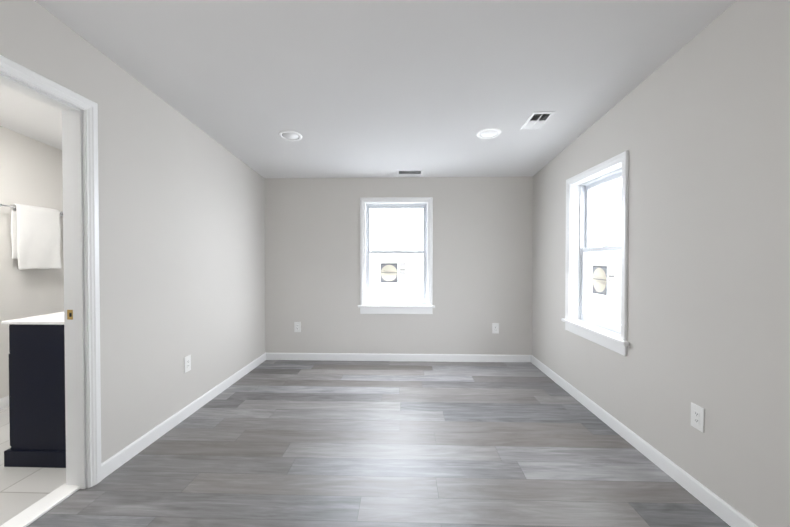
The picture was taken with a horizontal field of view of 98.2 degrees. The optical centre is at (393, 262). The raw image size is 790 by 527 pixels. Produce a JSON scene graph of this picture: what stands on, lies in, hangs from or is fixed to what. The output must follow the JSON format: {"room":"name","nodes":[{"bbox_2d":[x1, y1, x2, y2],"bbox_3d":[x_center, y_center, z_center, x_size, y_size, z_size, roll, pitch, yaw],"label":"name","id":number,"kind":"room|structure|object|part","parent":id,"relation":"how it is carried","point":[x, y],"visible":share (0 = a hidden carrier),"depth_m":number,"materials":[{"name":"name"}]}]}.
{"room":"empty bedroom","nodes":[
{"label":"empty bedroom","id":0,"kind":"room"},
{"bbox_2d":[0,126,63,398],"bbox_3d":[-3.645,-0.216,2.524,0.120,3.100,4.260,0,1,2],"label":"wall","id":1,"kind":"structure","parent":0,"point":[31,172],"depth_m":3.30,"materials":[{"name":"paint"}]},
{"bbox_2d":[0,396,8,409],"bbox_3d":[-3.579,1.286,2.540,0.013,0.096,4.020,0,1,2],"label":"baseboard","id":2,"kind":"structure","parent":1,"relation":"attached to","point":[4,402],"depth_m":3.12,"materials":[{"name":"white wood"}]},
{"bbox_2d":[0,203,62,269],"bbox_3d":[-3.499,-0.244,3.339,0.118,0.616,0.663,0,1,2],"label":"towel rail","id":3,"kind":"object","parent":1,"relation":"attached to","point":[35,235],"visible":1,"depth_m":3.29,"materials":[{"name":"white fabric"}]},
{"bbox_2d":[0,0,264,462],"bbox_3d":[-1.892,-0.205,1.656,0.130,3.100,5.896,0,1,2],"label":"wall","id":4,"kind":"structure","parent":0,"point":[181,236],"depth_m":2.59,"materials":[{"name":"paint"}]},
{"bbox_2d":[0,55,101,488],"bbox_3d":[-1.895,0.192,1.623,0.172,2.306,0.942,0,1,2],"label":"door frame","id":5,"kind":"structure","parent":4,"relation":"attached to","point":[75,281],"depth_m":2.02,"materials":[{"name":"white wood"}]},
{"bbox_2d":[67,310,72,319],"bbox_3d":[-1.917,0.307,2.025,0.034,0.058,0.003,0,1,2],"label":"strike plate","id":6,"kind":"object","parent":5,"relation":"attached to","point":[69,314],"visible":1,"depth_m":2.02,"materials":[{"name":"gold metal"}]},
{"bbox_2d":[101,353,264,479],"bbox_3d":[-1.767,1.276,3.350,0.013,0.096,2.489,0,1,2],"label":"baseboard","id":7,"kind":"structure","parent":4,"relation":"attached to","point":[124,455],"depth_m":2.70,"materials":[{"name":"white wood"}]},
{"bbox_2d":[184,355,190,372],"bbox_3d":[-1.783,0.873,2.958,0.008,0.136,0.086,0,1,2],"label":"electrical outlet","id":8,"kind":"object","parent":4,"relation":"attached to","point":[187,363],"visible":1,"depth_m":2.95,"materials":[{"name":"white plastic"}]},
{"bbox_2d":[0,360,730,526],"bbox_3d":[-0.900,1.404,1.745,5.656,0.120,6.096,0,1,2],"label":"floor","id":9,"kind":"structure","parent":0,"point":[292,443],"depth_m":2.27,"materials":[{"name":"grey laminate"}]},
{"bbox_2d":[2,312,65,467],"bbox_3d":[-2.241,0.754,2.844,0.626,1.152,1.239,0,1,2],"label":"bathroom vanity","id":10,"kind":"object","parent":9,"relation":"on","point":[37,420],"visible":0.25,"depth_m":2.24,"materials":[{"name":"black wood"}]},
{"bbox_2d":[0,483,79,526],"bbox_3d":[-1.932,1.337,1.639,0.123,0.016,0.840,0,1,2],"label":"door threshold sill","id":11,"kind":"structure","parent":9,"relation":"on","point":[29,515],"depth_m":1.86,"materials":[{"name":"white stone"}]},
{"bbox_2d":[0,0,735,177],"bbox_3d":[-0.885,-1.516,1.708,5.726,0.881,6.196,0,1,2],"label":"ceiling","id":12,"kind":"structure","parent":0,"point":[369,88],"depth_m":2.30,"materials":[{"name":"paint"}]},
{"bbox_2d":[278,130,301,140],"bbox_3d":[-0.994,-1.217,3.285,0.220,0.009,0.220,0,-4,2],"label":"recessed light","id":13,"kind":"object","parent":12,"relation":"in","point":[289,135],"visible":1,"depth_m":3.28,"materials":[{"name":"white"}]},
{"bbox_2d":[397,170,422,174],"bbox_3d":[0.202,-1.141,4.322,0.320,0.009,0.165,0,-4,2],"label":"ceiling vent","id":14,"kind":"object","parent":12,"relation":"in","point":[409,172],"visible":1,"depth_m":4.32,"materials":[{"name":"white metal"}]},
{"bbox_2d":[477,128,500,138],"bbox_3d":[0.896,-1.217,3.226,0.220,0.009,0.220,0,-4,2],"label":"recessed light","id":15,"kind":"object","parent":12,"relation":"in","point":[487,133],"visible":1,"depth_m":3.22,"materials":[{"name":"white plastic"}]},
{"bbox_2d":[521,111,554,129],"bbox_3d":[1.244,-1.233,2.977,0.180,0.009,0.310,0,-4,2],"label":"ceiling vent","id":16,"kind":"object","parent":12,"relation":"in","point":[536,120],"visible":1,"depth_m":2.96,"materials":[{"name":"white metal"}]},
{"bbox_2d":[265,176,532,354],"bbox_3d":[0.044,-0.242,4.645,3.952,3.100,0.200,0,1,2],"label":"wall","id":17,"kind":"structure","parent":0,"point":[482,259],"depth_m":4.55,"materials":[{"name":"paint"}]},
{"bbox_2d":[294,322,300,331],"bbox_3d":[-1.295,0.863,4.597,0.086,0.136,0.008,0,1,2],"label":"electrical outlet","id":18,"kind":"object","parent":17,"relation":"attached to","point":[297,326],"visible":1,"depth_m":4.59,"materials":[{"name":"white plastic"}]},
{"bbox_2d":[358,197,434,313],"bbox_3d":[0.033,-0.094,4.623,1.020,1.544,0.237,0,1,2],"label":"window","id":19,"kind":"structure","parent":17,"relation":"in","point":[364,307],"depth_m":4.55,"materials":[{"name":"white"}]},
{"bbox_2d":[380,262,405,282],"bbox_3d":[-0.009,0.130,4.667,0.357,0.282,0.001,0,1,2],"label":"window sticker","id":20,"kind":"object","parent":19,"relation":"attached to","point":[388,272],"visible":1,"depth_m":4.67,"materials":[{"name":"white paper"}]},
{"bbox_3d":[0.035,-0.115,4.690,0.850,1.394,0.104,0,1,2],"label":"window sashes","id":21,"kind":"part","parent":19,"relation":"part of","materials":[{"name":"white plastic"}]},
{"bbox_3d":[0.035,-0.126,4.686,0.738,1.247,0.044,0,1,2],"label":"glass","id":22,"kind":"part","parent":19,"relation":"part of","materials":[{"name":"glass"}]},
{"bbox_2d":[265,353,528,361],"bbox_3d":[0.019,1.261,4.557,3.510,0.096,0.013,0,1,2],"label":"baseboard","id":23,"kind":"structure","parent":17,"relation":"attached to","point":[268,356],"depth_m":4.55,"materials":[{"name":"white wood"}]},
{"bbox_2d":[492,323,498,332],"bbox_3d":[1.341,0.864,4.514,0.086,0.136,0.008,0,1,2],"label":"electrical outlet","id":24,"kind":"object","parent":17,"relation":"attached to","point":[495,327],"visible":1,"depth_m":4.51,"materials":[{"name":"white plastic"}]},
{"bbox_2d":[532,0,789,526],"bbox_3d":[1.823,-0.204,1.540,0.200,3.100,5.896,0,1,2],"label":"wall","id":25,"kind":"structure","parent":0,"point":[697,126],"depth_m":1.91,"materials":[{"name":"paint"}]},
{"bbox_2d":[561,150,628,355],"bbox_3d":[1.847,-0.074,3.046,0.237,1.544,1.020,0,1,2],"label":"window","id":26,"kind":"structure","parent":25,"relation":"in","point":[611,340],"depth_m":3.31,"materials":[{"name":"white"}]},
{"bbox_3d":[1.913,-0.094,3.044,0.104,1.394,0.850,0,1,2],"label":"window sashes","id":27,"kind":"part","parent":26,"relation":"part of","materials":[{"name":"white plastic"}]},
{"bbox_3d":[1.909,-0.106,3.044,0.044,1.247,0.738,0,1,2],"label":"glass","id":28,"kind":"part","parent":26,"relation":"part of","materials":[{"name":"glass"}]},
{"bbox_2d":[592,263,614,295],"bbox_3d":[1.888,0.149,3.091,0.001,0.282,0.357,0,1,2],"label":"window sticker","id":29,"kind":"object","parent":26,"relation":"attached to","point":[599,278],"visible":1,"depth_m":3.10,"materials":[{"name":"white paper"}]},
{"bbox_2d":[529,355,757,526],"bbox_3d":[1.719,1.297,1.662,0.013,0.096,5.696,0,1,2],"label":"baseboard","id":30,"kind":"structure","parent":25,"relation":"attached to","point":[728,514],"depth_m":2.22,"materials":[{"name":"white wood"}]},
{"bbox_2d":[691,402,703,432],"bbox_3d":[1.732,0.882,1.954,0.008,0.136,0.086,0,1,2],"label":"electrical outlet","id":31,"kind":"object","parent":25,"relation":"attached to","point":[697,416],"visible":1,"depth_m":1.95,"materials":[{"name":"white plastic"}]}
]}

